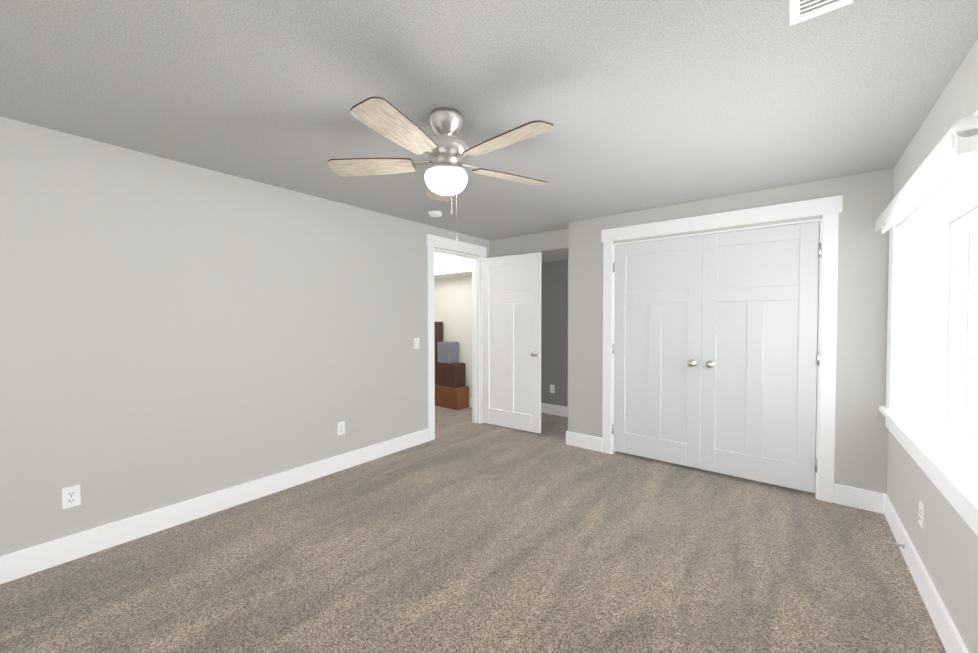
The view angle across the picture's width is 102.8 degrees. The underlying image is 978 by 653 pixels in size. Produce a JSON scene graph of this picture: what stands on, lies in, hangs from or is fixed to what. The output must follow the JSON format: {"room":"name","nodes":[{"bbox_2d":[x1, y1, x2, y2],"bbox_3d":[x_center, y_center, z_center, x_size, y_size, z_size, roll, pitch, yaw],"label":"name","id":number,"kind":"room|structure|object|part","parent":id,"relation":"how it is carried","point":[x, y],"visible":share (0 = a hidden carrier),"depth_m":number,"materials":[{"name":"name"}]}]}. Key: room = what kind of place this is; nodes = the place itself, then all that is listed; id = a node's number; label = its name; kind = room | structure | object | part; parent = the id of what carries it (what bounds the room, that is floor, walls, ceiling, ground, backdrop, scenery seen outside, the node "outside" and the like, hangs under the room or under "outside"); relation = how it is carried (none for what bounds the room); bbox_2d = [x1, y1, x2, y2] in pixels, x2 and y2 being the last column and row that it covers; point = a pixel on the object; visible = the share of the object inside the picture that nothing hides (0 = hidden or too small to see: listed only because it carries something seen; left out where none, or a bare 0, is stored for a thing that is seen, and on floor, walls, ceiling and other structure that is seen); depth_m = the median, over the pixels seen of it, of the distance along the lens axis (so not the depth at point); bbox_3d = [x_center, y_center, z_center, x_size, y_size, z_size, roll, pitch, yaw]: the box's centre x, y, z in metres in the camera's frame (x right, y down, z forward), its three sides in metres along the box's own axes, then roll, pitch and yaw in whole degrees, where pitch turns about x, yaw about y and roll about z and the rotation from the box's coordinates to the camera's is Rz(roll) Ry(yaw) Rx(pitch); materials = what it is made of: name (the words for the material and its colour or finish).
{"room":"empty bedroom","nodes":[
{"label":"empty bedroom","id":0,"kind":"room"},
{"bbox_2d":[0,116,489,555],"bbox_3d":[-1.300,0.094,3.731,0.120,2.440,5.950,1,1,38],"label":"wall","id":1,"kind":"structure","parent":0,"point":[172,332],"depth_m":2.62,"materials":[{"name":"grey paint"}]},
{"bbox_2d":[62,485,80,508],"bbox_3d":[-2.400,0.979,2.245,0.008,0.118,0.072,1,1,38],"label":"electrical outlet","id":2,"kind":"object","parent":1,"relation":"attached to","point":[71,497],"visible":1,"depth_m":2.24,"materials":[{"name":"white plastic"}]},
{"bbox_2d":[0,429,428,583],"bbox_3d":[-1.884,1.258,2.897,0.019,0.145,3.880,1,1,38],"label":"baseboard","id":3,"kind":"structure","parent":1,"relation":"attached to","point":[30,560],"depth_m":2.62,"materials":[{"name":"white paint"}]},
{"bbox_2d":[337,421,344,435],"bbox_3d":[-1.353,0.932,3.576,0.008,0.118,0.072,1,1,38],"label":"electrical outlet","id":4,"kind":"object","parent":1,"relation":"attached to","point":[340,428],"visible":1,"depth_m":3.57,"materials":[{"name":"white plastic"}]},
{"bbox_2d":[414,338,418,348],"bbox_3d":[-0.789,0.185,4.277,0.010,0.118,0.072,1,1,38],"label":"rocker light switch","id":5,"kind":"object","parent":1,"relation":"attached to","point":[416,343],"visible":1,"depth_m":4.27,"materials":[{"name":"white plastic"}]},
{"bbox_2d":[426,234,486,440],"bbox_3d":[-0.424,0.124,4.846,0.168,2.335,1.055,1,1,38],"label":"door frame","id":6,"kind":"structure","parent":1,"relation":"attached to","point":[432,241],"depth_m":4.90,"materials":[{"name":"white paint"}]},
{"bbox_2d":[482,252,541,432],"bbox_3d":[0.260,0.193,4.894,0.870,2.155,0.181,1,1,35],"label":"entry door","id":7,"kind":"structure","parent":1,"relation":"in","point":[511,341],"depth_m":4.86,"materials":[{"name":"white paint"}]},
{"bbox_2d":[434,252,471,397],"bbox_3d":[-0.975,0.040,6.426,2.700,2.440,0.550,1,1,38],"label":"wall","id":8,"kind":"structure","parent":0,"point":[453,293],"depth_m":5.66,"materials":[{"name":"paint"}]},
{"bbox_2d":[0,406,945,652],"bbox_3d":[-0.776,1.348,3.281,6.929,0.050,6.050,1,1,38],"label":"floor","id":9,"kind":"structure","parent":0,"point":[462,532],"depth_m":2.15,"materials":[{"name":"carpet"}]},
{"bbox_2d":[434,322,442,384],"bbox_3d":[-0.875,0.590,6.422,0.155,1.340,0.190,1,1,38],"label":"board","id":10,"kind":"object","parent":9,"relation":"on","point":[438,331],"visible":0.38,"depth_m":6.34,"materials":[{"name":"brown wood"}]},
{"bbox_2d":[435,385,468,409],"bbox_3d":[-0.601,1.100,6.178,0.540,0.330,0.270,1,1,38],"label":"trunk","id":11,"kind":"object","parent":9,"relation":"on","point":[457,398],"visible":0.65,"depth_m":6.03,"materials":[{"name":"brown leather"}]},
{"bbox_2d":[436,362,464,387],"bbox_3d":[-0.615,0.755,6.186,0.420,0.360,0.265,1,1,38],"label":"trunk","id":12,"kind":"object","parent":11,"relation":"on","point":[452,375],"visible":0.88,"depth_m":6.07,"materials":[{"name":"brown leather"}]},
{"bbox_2d":[438,341,458,363],"bbox_3d":[-0.651,0.409,6.230,0.260,0.330,0.230,1,1,38],"label":"box","id":13,"kind":"object","parent":12,"relation":"on","point":[448,352],"visible":1,"depth_m":6.14,"materials":[{"name":"grey fabric"}]},
{"bbox_2d":[0,0,977,240],"bbox_3d":[-0.776,-1.141,3.232,6.929,0.050,6.050,1,1,38],"label":"ceiling","id":14,"kind":"structure","parent":0,"point":[639,105],"depth_m":1.78,"materials":[{"name":"paint"}]},
{"bbox_2d":[428,211,441,216],"bbox_3d":[-0.533,-1.111,3.874,0.136,0.037,0.136,1,1,38],"label":"smoke detector","id":15,"kind":"object","parent":14,"relation":"attached to","point":[435,213],"visible":1,"depth_m":3.83,"materials":[{"name":"white plastic"}]},
{"bbox_2d":[328,96,553,240],"bbox_3d":[-0.200,-0.771,1.998,1.180,0.642,1.210,1,1,38],"label":"fan","id":16,"kind":"object","parent":14,"relation":"hanging from","point":[445,150],"visible":1,"depth_m":1.94,"materials":[{"name":"beige wood"}]},
{"bbox_3d":[-0.619,-0.846,2.069,0.450,0.007,0.156,0,-10,6],"label":"blade","id":17,"kind":"part","parent":16,"relation":"part of","materials":[{"name":"brown wood"}]},
{"label":"blade","id":18,"kind":"part","parent":16,"relation":"part of","materials":[{"name":"beige wood"}]},
{"bbox_3d":[-0.303,-0.853,2.418,0.156,0.007,0.450,11,-1,-12],"label":"blade","id":19,"kind":"part","parent":16,"relation":"part of","materials":[{"name":"brown wood"}]},
{"bbox_3d":[-0.221,-0.739,2.029,0.220,0.102,0.220,1,1,38],"label":"light globe","id":20,"kind":"part","parent":16,"relation":"part of","materials":[{"name":"white glass"}]},
{"bbox_3d":[-0.180,-0.640,2.021,0.047,0.379,0.087,1,1,38],"label":"pull chain","id":21,"kind":"part","parent":16,"relation":"part of","materials":[{"name":"silver metal"}]},
{"bbox_3d":[0.075,-0.840,1.758,0.450,0.007,0.156,1,13,42],"label":"blade","id":22,"kind":"part","parent":16,"relation":"part of","materials":[{"name":"brown wood"}]},
{"bbox_3d":[0.126,-0.849,2.225,0.450,0.007,0.156,-1,12,-30],"label":"blade","id":23,"kind":"part","parent":16,"relation":"part of","materials":[{"name":"brown wood"}]},
{"bbox_2d":[789,0,852,25],"bbox_3d":[1.023,-1.072,1.196,0.165,0.008,0.372,1,1,38],"label":"ceiling vent","id":24,"kind":"object","parent":14,"relation":"in","point":[801,10],"visible":1,"depth_m":1.31,"materials":[{"name":"white plastic"}]},
{"bbox_2d":[490,229,567,261],"bbox_3d":[0.775,-1.044,5.202,1.297,0.225,0.837,1,1,38],"label":"wall","id":25,"kind":"structure","parent":0,"point":[551,245],"depth_m":4.90,"materials":[{"name":"grey paint"}]},
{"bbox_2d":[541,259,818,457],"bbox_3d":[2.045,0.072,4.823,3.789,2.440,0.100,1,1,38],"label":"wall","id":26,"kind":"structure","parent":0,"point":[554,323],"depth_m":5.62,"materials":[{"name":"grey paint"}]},
{"bbox_2d":[550,385,553,392],"bbox_3d":[0.914,0.905,5.659,0.072,0.118,0.008,1,1,38],"label":"outlet","id":27,"kind":"object","parent":26,"relation":"attached to","point":[551,388],"visible":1,"depth_m":5.66,"materials":[{"name":"white plastic"}]},
{"bbox_2d":[541,403,567,416],"bbox_3d":[1.029,1.205,5.570,1.297,0.145,0.016,1,1,38],"label":"baseboard","id":28,"kind":"structure","parent":26,"relation":"attached to","point":[557,410],"depth_m":5.63,"materials":[{"name":"white paint"}]},
{"bbox_2d":[568,168,893,493],"bbox_3d":[1.885,0.097,3.571,2.492,2.440,0.120,1,1,38],"label":"wall","id":29,"kind":"structure","parent":0,"point":[861,448],"depth_m":2.90,"materials":[{"name":"grey paint"}]},
{"bbox_2d":[568,432,601,451],"bbox_3d":[1.021,1.232,4.186,0.395,0.145,0.016,1,1,38],"label":"baseboard","id":30,"kind":"structure","parent":29,"relation":"attached to","point":[574,439],"depth_m":4.17,"materials":[{"name":"white paint"}]},
{"bbox_2d":[612,235,702,468],"bbox_3d":[1.568,0.230,3.728,0.805,2.095,0.108,1,1,38],"label":"closet door","id":31,"kind":"structure","parent":29,"relation":"in","point":[657,348],"depth_m":3.72,"materials":[{"name":"white paint"}]},
{"bbox_3d":[1.818,0.332,3.511,0.066,0.066,0.073,1,1,38],"label":"knob","id":32,"kind":"part","parent":31,"relation":"part of","materials":[{"name":"silver metal"}]},
{"bbox_2d":[601,195,842,502],"bbox_3d":[1.925,0.168,3.526,1.845,2.300,0.144,1,1,38],"label":"trim","id":33,"kind":"structure","parent":29,"relation":"attached to","point":[829,209],"depth_m":3.01,"materials":[{"name":"white paint"}]},
{"bbox_2d":[700,222,820,492],"bbox_3d":[2.204,0.240,3.228,0.805,2.095,0.108,1,1,38],"label":"closet door","id":34,"kind":"structure","parent":29,"relation":"in","point":[760,359],"depth_m":3.22,"materials":[{"name":"white paint"}]},
{"label":"knob","id":35,"kind":"part","parent":34,"relation":"part of","materials":[{"name":"silver metal"}]},
{"bbox_2d":[887,39,977,652],"bbox_3d":[1.853,0.143,1.254,0.320,2.440,5.950,1,1,38],"label":"wall","id":36,"kind":"structure","parent":0,"point":[945,541],"depth_m":1.79,"materials":[{"name":"grey paint"}]},
{"bbox_2d":[919,500,923,528],"bbox_3d":[2.227,0.968,2.013,0.008,0.118,0.072,1,1,38],"label":"outlet","id":37,"kind":"object","parent":36,"relation":"attached to","point":[921,514],"visible":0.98,"depth_m":2.00,"materials":[{"name":"white plastic"}]},
{"bbox_2d":[880,493,968,652],"bbox_3d":[1.351,1.298,0.914,0.019,0.145,4.757,1,1,38],"label":"baseboard","id":38,"kind":"structure","parent":36,"relation":"attached to","point":[952,642],"depth_m":1.90,"materials":[{"name":"white paint"}]},
{"bbox_2d":[884,540,904,547],"bbox_3d":[2.364,1.268,2.281,0.085,0.022,0.022,1,1,38],"label":"spring door stop","id":39,"kind":"object","parent":38,"relation":"attached to","point":[896,544],"visible":1,"depth_m":2.27,"materials":[{"name":"silver metal"}]},
{"bbox_2d":[879,110,977,535],"bbox_3d":[2.308,-0.032,1.891,0.345,1.505,1.989,1,1,38],"label":"window","id":40,"kind":"structure","parent":36,"relation":"in","point":[940,447],"depth_m":2.43,"materials":[{"name":"white glass"}]},
{"bbox_2d":[875,115,977,233],"bbox_3d":[2.183,-0.675,2.019,0.074,0.130,1.728,1,1,38],"label":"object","id":41,"kind":"object","parent":40,"relation":"attached to","point":[956,144],"visible":1,"depth_m":1.59,"materials":[{"name":"white plastic"}]},
{"label":"outside","id":42,"kind":"structure","parent":0,"visible":0},
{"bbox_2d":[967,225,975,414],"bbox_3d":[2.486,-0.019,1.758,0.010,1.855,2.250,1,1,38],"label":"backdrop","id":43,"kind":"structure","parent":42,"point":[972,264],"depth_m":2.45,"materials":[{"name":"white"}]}
]}

